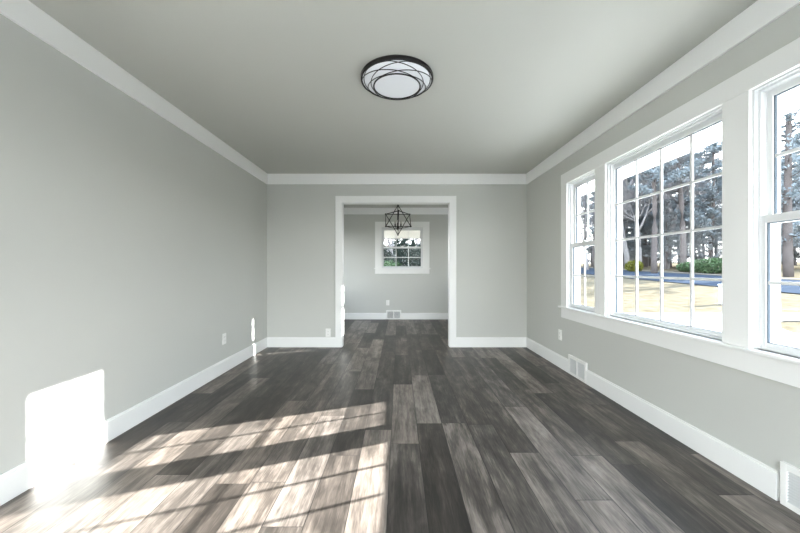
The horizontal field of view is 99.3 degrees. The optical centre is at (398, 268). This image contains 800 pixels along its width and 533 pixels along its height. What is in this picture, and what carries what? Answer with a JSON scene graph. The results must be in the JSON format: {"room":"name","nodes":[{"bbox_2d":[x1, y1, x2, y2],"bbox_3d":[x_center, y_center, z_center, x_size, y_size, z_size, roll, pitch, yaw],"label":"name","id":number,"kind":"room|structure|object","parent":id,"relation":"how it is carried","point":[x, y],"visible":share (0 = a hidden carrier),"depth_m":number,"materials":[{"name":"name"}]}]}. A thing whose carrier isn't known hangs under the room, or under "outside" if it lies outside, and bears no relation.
{"room":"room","nodes":[
{"label":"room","id":0,"kind":"room"},
{"bbox_2d":[0,14,266,474],"bbox_3d":[-1.919,-0.119,3.215,0.115,2.437,8.430,0,0,0],"label":"wall","id":1,"kind":"structure","parent":0,"point":[130,246],"depth_m":2.12,"materials":[{"name":"grey paint"}]},
{"bbox_2d":[0,337,266,505],"bbox_3d":[-1.855,1.030,1.893,0.015,0.139,5.787,0,0,0],"label":"baseboard","id":2,"kind":"structure","parent":1,"relation":"attached to","point":[17,480],"depth_m":2.11,"materials":[{"name":"white paint"}]},
{"bbox_2d":[0,0,267,183],"bbox_3d":[-1.853,-1.265,1.893,0.018,0.146,5.787,0,0,0],"label":"trim","id":3,"kind":"structure","parent":1,"relation":"attached to","point":[24,13],"depth_m":2.14,"materials":[{"name":"white paint"}]},
{"bbox_2d":[222,333,225,344],"bbox_3d":[-1.857,0.742,3.620,0.009,0.115,0.070,0,0,0],"label":"wall outlet","id":4,"kind":"object","parent":1,"relation":"attached to","point":[224,334],"visible":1,"depth_m":3.60,"materials":[{"name":"white plastic"}]},
{"bbox_2d":[29,0,756,207],"bbox_3d":[-0.032,-1.413,3.215,3.900,0.150,8.660,0,0,0],"label":"ceiling","id":5,"kind":"structure","parent":0,"point":[278,82],"depth_m":2.23,"materials":[{"name":"grey paint"}]},
{"bbox_2d":[361,55,432,99],"bbox_3d":[-0.014,-1.300,2.370,0.504,0.074,0.504,0,0,-13],"label":"ceiling light","id":6,"kind":"object","parent":5,"relation":"attached to","point":[390,77],"visible":1,"depth_m":2.27,"materials":[{"name":"white glass"}]},
{"bbox_2d":[385,205,411,235],"bbox_3d":[-0.018,-0.968,6.100,0.483,0.741,0.539,0,0,0],"label":"pendant light","id":7,"kind":"object","parent":5,"relation":"hanging from","point":[397,227],"visible":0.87,"depth_m":6.09,"materials":[{"name":"black metal"}]},
{"bbox_2d":[344,214,447,312],"bbox_3d":[-0.029,-0.119,7.487,3.665,2.437,0.115,0,0,0],"label":"wall","id":8,"kind":"structure","parent":0,"point":[365,291],"depth_m":7.43,"materials":[{"name":"grey paint"}]},
{"bbox_2d":[344,313,385,318],"bbox_3d":[-1.063,1.030,7.423,1.567,0.139,0.015,0,0,0],"label":"baseboard","id":9,"kind":"structure","parent":8,"relation":"attached to","point":[346,315],"depth_m":7.42,"materials":[{"name":"white paint"}]},
{"bbox_2d":[375,227,381,267],"bbox_3d":[-0.450,-0.467,7.420,0.144,0.891,0.020,0,0,0],"label":"trim","id":10,"kind":"structure","parent":8,"relation":"attached to","point":[378,230],"depth_m":7.41,"materials":[{"name":"white paint"}]},
{"bbox_2d":[386,310,400,318],"bbox_3d":[-0.115,0.998,7.420,0.330,0.198,0.019,0,0,0],"label":"air vent","id":11,"kind":"object","parent":8,"relation":"in","point":[390,314],"visible":1,"depth_m":7.42,"materials":[{"name":"white plastic"}]},
{"bbox_2d":[344,208,447,213],"bbox_3d":[-0.029,-1.265,7.421,3.629,0.146,0.018,0,0,0],"label":"trim","id":12,"kind":"structure","parent":8,"relation":"attached to","point":[346,210],"depth_m":7.41,"materials":[{"name":"white paint"}]},
{"bbox_2d":[375,269,428,273],"bbox_3d":[0.071,0.051,7.421,1.186,0.105,0.018,0,0,0],"label":"trim","id":13,"kind":"structure","parent":8,"relation":"attached to","point":[377,271],"depth_m":7.41,"materials":[{"name":"white paint"}]},
{"bbox_2d":[375,222,428,226],"bbox_3d":[0.071,-0.972,7.419,1.186,0.119,0.022,0,0,0],"label":"trim","id":14,"kind":"structure","parent":8,"relation":"attached to","point":[377,224],"depth_m":7.41,"materials":[{"name":"white paint"}]},
{"bbox_2d":[374,268,429,268],"bbox_3d":[0.071,-0.011,7.417,1.226,0.020,0.063,0,0,0],"label":"trim","id":15,"kind":"structure","parent":8,"relation":"attached to","point":[374,268],"depth_m":7.38,"materials":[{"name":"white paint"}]},
{"bbox_2d":[382,227,422,267],"bbox_3d":[0.071,-0.469,7.489,0.906,0.895,0.119,0,0,0],"label":"window","id":16,"kind":"structure","parent":8,"relation":"in","point":[383,228],"depth_m":7.45,"materials":[{"name":"white plastic"}]},
{"bbox_2d":[384,230,419,246],"bbox_3d":[0.071,-0.672,7.494,0.810,0.376,0.012,0,0,0],"label":"grille","id":17,"kind":"object","parent":16,"relation":"attached to","point":[408,238],"depth_m":7.49,"materials":[{"name":"white plastic"}]},
{"bbox_2d":[384,248,420,265],"bbox_3d":[0.071,-0.255,7.464,0.818,0.394,0.012,0,0,0],"label":"grille","id":18,"kind":"object","parent":16,"relation":"attached to","point":[408,257],"depth_m":7.46,"materials":[{"name":"white plastic"}]},
{"bbox_2d":[401,313,447,318],"bbox_3d":[0.919,1.030,7.423,1.738,0.139,0.015,0,0,0],"label":"baseboard","id":19,"kind":"structure","parent":8,"relation":"attached to","point":[403,315],"depth_m":7.42,"materials":[{"name":"white paint"}]},
{"bbox_2d":[423,227,428,267],"bbox_3d":[0.592,-0.467,7.420,0.144,0.891,0.020,0,0,0],"label":"trim","id":20,"kind":"structure","parent":8,"relation":"attached to","point":[425,229],"depth_m":7.41,"materials":[{"name":"white paint"}]},
{"bbox_2d":[267,184,526,337],"bbox_3d":[-0.029,-0.119,4.847,3.665,2.437,0.120,0,0,0],"label":"wall","id":21,"kind":"structure","parent":0,"point":[491,219],"depth_m":4.79,"materials":[{"name":"grey paint"}]},
{"bbox_2d":[267,337,334,346],"bbox_3d":[-1.370,1.030,4.779,0.954,0.139,0.015,0,0,0],"label":"baseboard","id":22,"kind":"structure","parent":21,"relation":"attached to","point":[271,341],"depth_m":4.77,"materials":[{"name":"white paint"}]},
{"bbox_2d":[326,329,330,336],"bbox_3d":[-0.998,0.896,4.782,0.070,0.115,0.009,0,0,0],"label":"wall outlet","id":23,"kind":"object","parent":21,"relation":"attached to","point":[328,331],"visible":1,"depth_m":4.78,"materials":[{"name":"white plastic"}]},
{"bbox_2d":[335,196,455,346],"bbox_3d":[-0.044,0.036,4.847,1.697,2.125,0.156,0,0,0],"label":"door frame","id":24,"kind":"structure","parent":21,"relation":"in","point":[340,201],"depth_m":4.77,"materials":[{"name":"white paint"}]},
{"bbox_2d":[268,174,525,183],"bbox_3d":[-0.029,-1.265,4.778,3.629,0.146,0.018,0,0,0],"label":"trim","id":25,"kind":"structure","parent":21,"relation":"attached to","point":[272,178],"depth_m":4.77,"materials":[{"name":"white paint"}]},
{"bbox_2d":[456,337,525,346],"bbox_3d":[1.296,1.030,4.779,0.984,0.139,0.015,0,0,0],"label":"baseboard","id":26,"kind":"structure","parent":21,"relation":"attached to","point":[460,341],"depth_m":4.77,"materials":[{"name":"white paint"}]},
{"bbox_2d":[0,319,799,532],"bbox_3d":[-0.032,1.159,3.215,3.900,0.120,8.660,0,0,0],"label":"floor","id":27,"kind":"structure","parent":0,"point":[395,428],"depth_m":1.98,"materials":[{"name":"grey wood"}]},
{"bbox_2d":[527,4,799,500],"bbox_3d":[1.861,-0.119,3.215,0.115,2.437,8.430,0,0,0],"label":"wall","id":28,"kind":"structure","parent":0,"point":[757,416],"depth_m":2.25,"materials":[{"name":"grey paint"}]},
{"bbox_2d":[526,337,567,372],"bbox_3d":[1.796,1.030,4.186,0.016,0.139,1.202,0,0,0],"label":"baseboard","id":29,"kind":"structure","parent":28,"relation":"attached to","point":[553,357],"depth_m":4.07,"materials":[{"name":"white paint"}]},
{"bbox_2d":[558,329,561,340],"bbox_3d":[1.798,0.736,3.800,0.009,0.115,0.070,0,0,0],"label":"wall outlet","id":30,"kind":"object","parent":28,"relation":"attached to","point":[559,330],"visible":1,"depth_m":3.79,"materials":[{"name":"white plastic"}]},
{"bbox_2d":[561,183,567,306],"bbox_3d":[1.793,-0.254,3.682,0.020,1.316,0.126,0,0,0],"label":"trim","id":31,"kind":"structure","parent":28,"relation":"attached to","point":[564,188],"depth_m":3.66,"materials":[{"name":"white paint"}]},
{"bbox_2d":[568,354,587,383],"bbox_3d":[1.794,0.998,3.418,0.019,0.198,0.336,0,0,0],"label":"air vent","id":32,"kind":"object","parent":28,"relation":"in","point":[577,368],"visible":1,"depth_m":3.40,"materials":[{"name":"white plastic"}]},
{"bbox_2d":[568,170,594,312],"bbox_3d":[1.863,-0.256,3.361,0.119,1.320,0.525,0,0,0],"label":"window","id":33,"kind":"structure","parent":28,"relation":"in","point":[575,244],"depth_m":3.59,"materials":[{"name":"white plastic"}]},
{"bbox_2d":[573,246,594,305],"bbox_3d":[1.837,0.069,3.361,0.012,0.597,0.437,0,0,0],"label":"window pane","id":34,"kind":"object","parent":33,"relation":"attached to","point":[574,247],"depth_m":3.53,"materials":[{"name":"clear glass"}]},
{"bbox_2d":[576,182,594,240],"bbox_3d":[1.867,-0.560,3.361,0.012,0.599,0.429,0,0,0],"label":"grille","id":35,"kind":"object","parent":33,"relation":"attached to","point":[578,185],"depth_m":3.53,"materials":[{"name":"white plastic"}]},
{"bbox_2d":[595,164,606,315],"bbox_3d":[1.793,-0.254,3.022,0.020,1.316,0.156,0,0,0],"label":"trim","id":36,"kind":"structure","parent":28,"relation":"attached to","point":[600,172],"depth_m":2.99,"materials":[{"name":"white paint"}]},
{"bbox_2d":[526,0,799,183],"bbox_3d":[1.794,-1.265,1.893,0.018,0.146,5.787,0,0,0],"label":"trim","id":37,"kind":"structure","parent":28,"relation":"attached to","point":[761,13],"depth_m":2.13,"materials":[{"name":"white paint"}]},
{"bbox_2d":[607,106,721,340],"bbox_3d":[1.863,-0.256,2.411,0.119,1.320,1.070,0,0,0],"label":"window","id":38,"kind":"structure","parent":28,"relation":"in","point":[615,202],"depth_m":2.60,"materials":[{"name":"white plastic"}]},
{"bbox_2d":[558,305,799,387],"bbox_3d":[1.794,0.477,2.410,0.018,0.107,2.670,0,0,0],"label":"trim","id":39,"kind":"structure","parent":28,"relation":"attached to","point":[773,369],"depth_m":1.99,"materials":[{"name":"white paint"}]},
{"bbox_2d":[561,37,799,185],"bbox_3d":[1.792,-0.972,2.410,0.022,0.119,2.670,0,0,0],"label":"trim","id":40,"kind":"structure","parent":28,"relation":"attached to","point":[785,59],"depth_m":1.99,"materials":[{"name":"white paint"}]},
{"bbox_2d":[586,369,779,500],"bbox_3d":[1.796,1.030,2.430,0.016,0.139,1.640,0,0,0],"label":"baseboard","id":41,"kind":"structure","parent":28,"relation":"attached to","point":[759,475],"depth_m":2.03,"materials":[{"name":"white paint"}]},
{"bbox_2d":[581,86,799,192],"bbox_3d":[2.199,-1.038,3.215,0.562,0.015,9.430,0,0,0],"label":"soffit","id":42,"kind":"structure","parent":28,"relation":"attached to","point":[792,97],"depth_m":2.79,"materials":[{"name":"white plastic"}]},
{"bbox_2d":[722,90,751,347],"bbox_3d":[1.793,-0.254,1.806,0.020,1.316,0.145,0,0,0],"label":"trim","id":43,"kind":"structure","parent":28,"relation":"attached to","point":[736,112],"depth_m":1.80,"materials":[{"name":"white paint"}]},
{"bbox_2d":[752,66,799,357],"bbox_3d":[1.863,-0.256,1.470,0.119,1.320,0.530,0,0,0],"label":"window","id":44,"kind":"structure","parent":28,"relation":"in","point":[767,217],"depth_m":1.71,"materials":[{"name":"white plastic"}]},
{"bbox_2d":[768,281,799,285],"bbox_3d":[1.837,0.069,1.470,0.012,0.597,0.442,0,0,0],"label":"grille","id":45,"kind":"object","parent":44,"relation":"attached to","point":[770,283],"depth_m":1.62,"materials":[{"name":"white plastic"}]},
{"bbox_2d":[775,147,799,156],"bbox_3d":[1.867,-0.560,1.470,0.012,0.599,0.434,0,0,0],"label":"grille","id":46,"kind":"object","parent":44,"relation":"attached to","point":[777,154],"depth_m":1.64,"materials":[{"name":"white plastic"}]},
{"bbox_2d":[780,461,799,514],"bbox_3d":[1.794,0.998,1.425,0.019,0.198,0.336,0,0,0],"label":"air vent","id":47,"kind":"object","parent":28,"relation":"in","point":[789,474],"visible":1,"depth_m":1.55,"materials":[{"name":"white plastic"}]},
{"bbox_3d":[0.028,1.374,9.072,3.780,0.250,3.055,0,0,0],"label":"porch slab","id":48,"kind":"object","parent":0,"visible":0},
{"bbox_3d":[-1.862,0.158,10.430,0.140,2.182,0.140,0,0,0],"label":"porch post","id":49,"kind":"object","parent":48,"relation":"on","visible":0},
{"bbox_2d":[384,230,419,237],"bbox_3d":[-0.022,-1.167,10.435,3.880,0.468,0.130,0,0,0],"label":"beam","id":50,"kind":"structure","parent":49,"relation":"on","point":[387,233],"depth_m":10.37,"materials":[{"name":"white plastic"}]},
{"bbox_3d":[0.334,-2.130,3.215,4.392,1.860,9.430,0,0,0],"label":"roof","id":51,"kind":"structure","parent":0,"visible":0},
{"bbox_2d":[581,103,799,195],"bbox_3d":[2.490,-1.100,3.215,0.020,0.200,9.430,0,0,0],"label":"fascia","id":52,"kind":"object","parent":51,"relation":"attached to","point":[796,106],"depth_m":2.93,"materials":[{"name":"white plastic"}]},
{"label":"outside","id":53,"kind":"structure","parent":0,"visible":0},
{"bbox_2d":[581,268,799,293],"bbox_3d":[24.001,-0.312,50.000,9.198,3.522,200.000,0,0,0],"label":"road","id":54,"kind":"structure","parent":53,"point":[784,288],"depth_m":28.42,"materials":[{"name":"asphalt"}]},
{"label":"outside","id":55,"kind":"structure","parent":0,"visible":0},
{"bbox_2d":[627,313,799,347],"bbox_3d":[11.350,1.445,6.700,17.500,0.049,9.400,0,0,0],"label":"driveway","id":56,"kind":"structure","parent":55,"point":[710,321],"depth_m":9.70,"materials":[{"name":"concrete"}]},
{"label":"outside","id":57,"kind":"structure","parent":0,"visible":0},
{"bbox_2d":[581,262,799,334],"bbox_3d":[20.000,-0.799,50.000,220.000,4.595,220.000,0,0,0],"label":"ground","id":58,"kind":"structure","parent":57,"point":[676,296],"depth_m":17.31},
{"bbox_2d":[384,245,387,261],"bbox_3d":[-2.175,-1.649,51.165,2.130,3.990,2.083,0,0,-40],"label":"evergreen tree","id":59,"kind":"object","parent":58,"relation":"on","point":[385,250],"visible":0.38,"depth_m":50.88,"materials":[{"name":"green plant"}]},
{"bbox_2d":[384,239,395,255],"bbox_3d":[-2.277,-4.097,43.386,6.818,10.110,9.845,0,0,-6],"label":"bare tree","id":60,"kind":"object","parent":58,"relation":"on","point":[388,242],"visible":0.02,"depth_m":42.14,"materials":[{"name":"white plant"}]},
{"bbox_2d":[384,260,403,265],"bbox_3d":[-0.675,0.264,27.968,2.678,2.208,2.223,0,0,0],"label":"shrub","id":61,"kind":"object","parent":58,"relation":"on","point":[387,263],"visible":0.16,"depth_m":27.56,"materials":[{"name":"green plant"}]},
{"bbox_2d":[390,239,405,265],"bbox_3d":[-0.261,-0.605,27.959,2.100,3.934,2.054,0,0,24],"label":"evergreen tree","id":62,"kind":"object","parent":58,"relation":"on","point":[399,251],"visible":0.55,"depth_m":27.85,"materials":[{"name":"green plant"}]},
{"bbox_2d":[397,239,409,265],"bbox_3d":[0.440,-1.203,32.882,2.520,4.721,2.464,0,0,-22],"label":"evergreen tree","id":63,"kind":"object","parent":58,"relation":"on","point":[403,241],"visible":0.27,"depth_m":32.83,"materials":[{"name":"green plant"}]},
{"bbox_2d":[404,239,420,265],"bbox_3d":[0.948,-0.486,27.056,1.972,3.777,2.016,0,0,-9],"label":"evergreen tree","id":64,"kind":"object","parent":58,"relation":"on","point":[412,252],"visible":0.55,"depth_m":26.85,"materials":[{"name":"green plant"}]},
{"bbox_2d":[414,244,420,265],"bbox_3d":[1.991,-0.696,30.098,2.054,3.934,2.100,0,0,26],"label":"evergreen tree","id":65,"kind":"object","parent":58,"relation":"on","point":[419,250],"visible":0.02,"depth_m":29.78,"materials":[{"name":"green plant"}]},
{"bbox_2d":[581,226,592,266],"bbox_3d":[36.729,-4.205,64.581,4.078,7.908,3.677,0,0,-42],"label":"broadleaf tree","id":66,"kind":"object","parent":58,"relation":"on","point":[588,249],"visible":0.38,"depth_m":64.55,"materials":[{"name":"grey plant"}]},
{"bbox_2d":[581,193,593,266],"bbox_3d":[32.663,-10.736,60.263,5.422,21.409,6.187,0,0,16],"label":"pine tree","id":67,"kind":"object","parent":58,"relation":"on","point":[589,193],"visible":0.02,"depth_m":59.84,"materials":[{"name":"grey plant"}]},
{"bbox_2d":[581,191,594,267],"bbox_3d":[30.697,-12.308,52.485,6.310,24.919,7.201,0,0,-7],"label":"pine tree","id":68,"kind":"object","parent":58,"relation":"on","point":[591,200],"visible":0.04,"depth_m":52.74,"materials":[{"name":"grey plant"}]},
{"bbox_2d":[581,179,628,269],"bbox_3d":[25.614,-6.952,46.404,11.308,14.935,10.900,0,0,45],"label":"bare tree","id":69,"kind":"object","parent":58,"relation":"on","point":[582,200],"visible":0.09,"depth_m":46.03,"materials":[{"name":"grey plant"}]},
{"bbox_2d":[581,184,648,228],"bbox_3d":[30.339,-6.115,48.659,9.298,12.741,9.646,0,0,18],"label":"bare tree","id":70,"kind":"object","parent":58,"relation":"on","point":[624,184],"visible":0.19,"depth_m":47.53,"materials":[{"name":"grey plant"}]},
{"bbox_2d":[581,193,650,234],"bbox_3d":[31.252,-5.589,49.242,11.246,11.550,7.788,0,0,7],"label":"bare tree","id":71,"kind":"object","parent":58,"relation":"on","point":[645,193],"visible":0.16,"depth_m":48.71,"materials":[{"name":"grey plant"}]},
{"bbox_2d":[591,184,641,242],"bbox_3d":[32.972,-8.752,51.375,6.488,17.696,6.423,0,0,11],"label":"pine tree","id":72,"kind":"object","parent":58,"relation":"on","point":[632,225],"visible":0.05,"depth_m":50.55,"materials":[{"name":"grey plant"}]},
{"bbox_2d":[589,242,648,266],"bbox_3d":[43.288,-3.152,66.000,11.000,5.400,9.000,0,0,34],"label":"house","id":73,"kind":"structure","parent":58,"relation":"on","point":[632,242],"depth_m":62.37,"materials":[{"name":"grey"}]},
{"bbox_2d":[589,172,659,267],"bbox_3d":[34.177,-13.297,52.657,9.907,27.019,9.808,0,0,-1],"label":"pine tree","id":74,"kind":"object","parent":58,"relation":"on","point":[645,208],"visible":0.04,"depth_m":51.05,"materials":[{"name":"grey plant"}]},
{"bbox_2d":[624,260,643,270],"bbox_3d":[27.668,-0.336,39.977,2.021,1.550,1.894,0,0,0],"label":"shrub","id":75,"kind":"object","parent":58,"relation":"on","point":[630,266],"visible":0.81,"depth_m":39.64,"materials":[{"name":"yellow plant"}]},
{"bbox_2d":[624,203,647,245],"bbox_3d":[37.476,-8.707,55.533,6.313,17.393,6.377,0,0,-43],"label":"pine tree","id":76,"kind":"object","parent":58,"relation":"on","point":[633,203],"visible":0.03,"depth_m":53.72,"materials":[{"name":"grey plant"}]},
{"bbox_2d":[623,173,649,268],"bbox_3d":[30.219,-10.864,45.506,17.384,22.961,16.757,0,0,21],"label":"bare tree","id":77,"kind":"object","parent":58,"relation":"on","point":[625,247],"visible":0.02,"depth_m":44.91,"materials":[{"name":"grey plant"}]},
{"bbox_2d":[627,207,651,259],"bbox_3d":[38.009,-5.094,54.223,4.696,10.099,5.208,0,0,2],"label":"broadleaf tree","id":78,"kind":"object","parent":58,"relation":"on","point":[632,256],"visible":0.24,"depth_m":53.49,"materials":[{"name":"grey plant"}]},
{"bbox_2d":[584,154,704,270],"bbox_3d":[28.005,-7.088,39.998,11.352,15.554,11.776,0,0,31],"label":"bare tree","id":79,"kind":"object","parent":58,"relation":"on","point":[672,166],"visible":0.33,"depth_m":39.39,"materials":[{"name":"grey plant"}]},
{"bbox_2d":[631,167,659,262],"bbox_3d":[40.692,-11.334,57.343,8.218,22.639,8.301,0,0,12],"label":"pine tree","id":80,"kind":"object","parent":58,"relation":"on","point":[655,167],"visible":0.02,"depth_m":56.67,"materials":[{"name":"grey plant"}]},
{"bbox_2d":[624,175,676,266],"bbox_3d":[40.263,-13.936,54.498,10.200,28.100,10.303,0,0,40],"label":"pine tree","id":81,"kind":"object","parent":58,"relation":"on","point":[645,259],"visible":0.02,"depth_m":54.70,"materials":[{"name":"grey plant"}]},
{"bbox_2d":[647,182,658,265],"bbox_3d":[44.663,-10.233,59.567,7.335,20.208,7.409,0,0,34],"label":"pine tree","id":82,"kind":"object","parent":58,"relation":"on","point":[649,241],"visible":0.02,"depth_m":59.73,"materials":[{"name":"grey plant"}]},
{"bbox_2d":[641,202,667,261],"bbox_3d":[37.863,-5.050,50.394,4.708,10.124,5.221,0,0,20],"label":"broadleaf tree","id":83,"kind":"object","parent":58,"relation":"on","point":[657,217],"visible":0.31,"depth_m":50.77,"materials":[{"name":"grey plant"}]},
{"bbox_2d":[626,159,689,272],"bbox_3d":[27.036,-10.970,35.532,5.969,23.570,6.811,0,0,27],"label":"pine tree","id":84,"kind":"object","parent":58,"relation":"on","point":[654,179],"visible":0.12,"depth_m":35.63,"materials":[{"name":"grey plant"}]},
{"bbox_2d":[644,199,689,268],"bbox_3d":[33.936,-4.356,43.477,4.775,9.259,4.306,0,0,2],"label":"broadleaf tree","id":85,"kind":"object","parent":58,"relation":"on","point":[672,239],"visible":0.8,"depth_m":42.90,"materials":[{"name":"grey plant"}]},
{"bbox_2d":[640,173,705,266],"bbox_3d":[40.087,-7.706,50.224,7.265,15.625,8.057,0,0,2],"label":"broadleaf tree","id":86,"kind":"object","parent":58,"relation":"on","point":[674,203],"visible":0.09,"depth_m":49.44,"materials":[{"name":"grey plant"}]},
{"bbox_2d":[639,141,721,268],"bbox_3d":[34.520,-10.584,43.504,16.824,22.220,16.217,0,0,35],"label":"bare tree","id":87,"kind":"object","parent":58,"relation":"on","point":[712,158],"visible":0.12,"depth_m":42.98,"materials":[{"name":"grey plant"}]},
{"bbox_2d":[658,190,707,260],"bbox_3d":[37.411,-5.103,44.370,4.896,10.530,5.430,0,0,-18],"label":"broadleaf tree","id":88,"kind":"object","parent":58,"relation":"on","point":[687,202],"visible":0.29,"depth_m":44.39,"materials":[{"name":"grey plant"}]},
{"bbox_2d":[646,160,721,258],"bbox_3d":[43.722,-8.053,50.362,12.337,16.295,11.892,0,0,38],"label":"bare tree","id":89,"kind":"object","parent":58,"relation":"on","point":[720,160],"visible":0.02,"depth_m":48.74,"materials":[{"name":"grey plant"}]},
{"bbox_2d":[650,144,721,271],"bbox_3d":[31.365,-12.170,37.837,7.404,25.620,6.488,0,0,0],"label":"pine tree","id":90,"kind":"object","parent":58,"relation":"on","point":[683,251],"visible":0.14,"depth_m":37.83,"materials":[{"name":"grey plant"}]},
{"bbox_2d":[676,261,706,271],"bbox_3d":[31.901,-0.244,36.999,3.121,1.386,2.579,0,0,0],"label":"shrub","id":91,"kind":"object","parent":58,"relation":"on","point":[679,266],"visible":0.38,"depth_m":36.88,"materials":[{"name":"green plant"}]},
{"bbox_2d":[663,165,721,259],"bbox_3d":[42.729,-7.395,48.405,11.362,15.007,10.952,0,0,25],"label":"bare tree","id":92,"kind":"object","parent":58,"relation":"on","point":[698,192],"visible":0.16,"depth_m":46.81,"materials":[{"name":"grey plant"}]},
{"bbox_2d":[678,214,707,260],"bbox_3d":[39.508,-3.765,45.812,3.514,7.557,3.897,0,0,29],"label":"broadleaf tree","id":93,"kind":"object","parent":58,"relation":"on","point":[697,242],"visible":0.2,"depth_m":45.64,"materials":[{"name":"grey plant"}]},
{"bbox_2d":[668,140,721,257],"bbox_3d":[37.233,-9.910,41.315,7.454,20.535,7.529,0,0,32],"label":"pine tree","id":94,"kind":"object","parent":58,"relation":"on","point":[700,212],"visible":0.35,"depth_m":40.58,"materials":[{"name":"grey plant"}]},
{"bbox_2d":[671,156,718,201],"bbox_3d":[46.937,-12.477,54.925,6.283,24.812,7.170,0,0,-20],"label":"pine tree","id":95,"kind":"object","parent":58,"relation":"on","point":[701,156],"visible":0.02,"depth_m":53.38,"materials":[{"name":"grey plant"}]},
{"bbox_2d":[686,193,721,264],"bbox_3d":[37.355,-4.474,40.970,4.890,9.482,4.409,0,0,12],"label":"broadleaf tree","id":96,"kind":"object","parent":58,"relation":"on","point":[718,234],"visible":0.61,"depth_m":40.59,"materials":[{"name":"grey plant"}]},
{"bbox_2d":[686,257,721,273],"bbox_3d":[31.399,-0.329,34.010,4.665,1.825,3.492,0,0,0],"label":"shrub","id":97,"kind":"object","parent":58,"relation":"on","point":[705,262],"visible":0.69,"depth_m":33.45,"materials":[{"name":"green plant"}]},
{"bbox_2d":[689,166,721,253],"bbox_3d":[49.020,-8.864,54.163,6.396,17.444,6.332,0,0,-35],"label":"pine tree","id":98,"kind":"object","parent":58,"relation":"on","point":[701,166],"visible":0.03,"depth_m":54.34,"materials":[{"name":"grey plant"}]},
{"bbox_2d":[702,146,721,254],"bbox_3d":[53.957,-10.669,57.598,7.602,20.944,7.679,0,0,-37],"label":"pine tree","id":99,"kind":"object","parent":58,"relation":"on","point":[716,159],"visible":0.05,"depth_m":57.28,"materials":[{"name":"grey plant"}]},
{"bbox_2d":[717,284,721,304],"bbox_3d":[13.750,1.119,14.300,0.400,0.960,0.400,0,0,0],"label":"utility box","id":100,"kind":"object","parent":58,"relation":"on","point":[720,285],"visible":0.25,"depth_m":14.37,"materials":[{"name":"white metal"}]},
{"bbox_2d":[781,110,799,276],"bbox_3d":[31.575,-11.906,27.764,7.802,25.838,6.524,0,0,-37],"label":"pine tree","id":101,"kind":"object","parent":58,"relation":"on","point":[787,234],"visible":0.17,"depth_m":27.36,"materials":[{"name":"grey plant"}]},
{"bbox_2d":[781,124,799,264],"bbox_3d":[61.496,-11.518,52.440,8.207,22.609,8.290,0,0,-6],"label":"pine tree","id":102,"kind":"object","parent":58,"relation":"on","point":[782,126],"visible":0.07,"depth_m":52.38,"materials":[{"name":"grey plant"}]},
{"bbox_2d":[781,179,799,260],"bbox_3d":[40.393,-4.816,36.559,4.787,10.296,5.309,0,0,-19],"label":"broadleaf tree","id":103,"kind":"object","parent":58,"relation":"on","point":[796,207],"visible":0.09,"depth_m":35.31,"materials":[{"name":"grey plant"}]},
{"bbox_2d":[781,182,799,259],"bbox_3d":[45.213,-4.893,37.636,5.178,10.042,4.670,0,0,-6],"label":"broadleaf tree","id":104,"kind":"object","parent":58,"relation":"on","point":[793,199],"visible":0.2,"depth_m":38.11,"materials":[{"name":"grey plant"}]},
{"bbox_2d":[781,109,799,196],"bbox_3d":[58.235,-13.193,48.089,6.621,26.145,7.555,0,0,-31],"label":"pine tree","id":105,"kind":"object","parent":58,"relation":"on","point":[798,122],"visible":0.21,"depth_m":48.72,"materials":[{"name":"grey plant"}]},
{"bbox_2d":[781,190,799,267],"bbox_3d":[43.893,-4.659,38.511,4.941,9.582,4.456,0,0,34],"label":"broadleaf tree","id":106,"kind":"object","parent":58,"relation":"on","point":[794,253],"visible":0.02,"depth_m":38.40,"materials":[{"name":"grey plant"}]},
{"bbox_2d":[792,154,799,205],"bbox_3d":[48.623,-7.686,40.322,7.265,15.625,8.057,0,0,-38],"label":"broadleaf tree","id":107,"kind":"object","parent":58,"relation":"on","point":[794,169],"visible":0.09,"depth_m":40.28,"materials":[{"name":"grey plant"}]},
{"bbox_2d":[792,119,799,193],"bbox_3d":[60.747,-12.040,49.880,6.829,23.633,5.985,0,0,-12],"label":"pine tree","id":108,"kind":"object","parent":58,"relation":"on","point":[797,127],"visible":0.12,"depth_m":50.95,"materials":[{"name":"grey plant"}]},
{"bbox_2d":[794,198,799,248],"bbox_3d":[43.483,-4.954,35.571,4.831,10.389,5.357,0,0,8],"label":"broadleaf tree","id":109,"kind":"object","parent":58,"relation":"on","point":[799,198],"visible":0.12,"depth_m":36.48,"materials":[{"name":"grey plant"}]},
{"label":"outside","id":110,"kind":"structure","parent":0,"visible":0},
{"bbox_2d":[590,267,798,278],"bbox_3d":[28.201,-0.515,50.000,1.598,3.258,200.000,0,0,0],"label":"kerb","id":111,"kind":"object","parent":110,"point":[590,267],"visible":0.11,"depth_m":32.73,"materials":[{"name":"concrete"}]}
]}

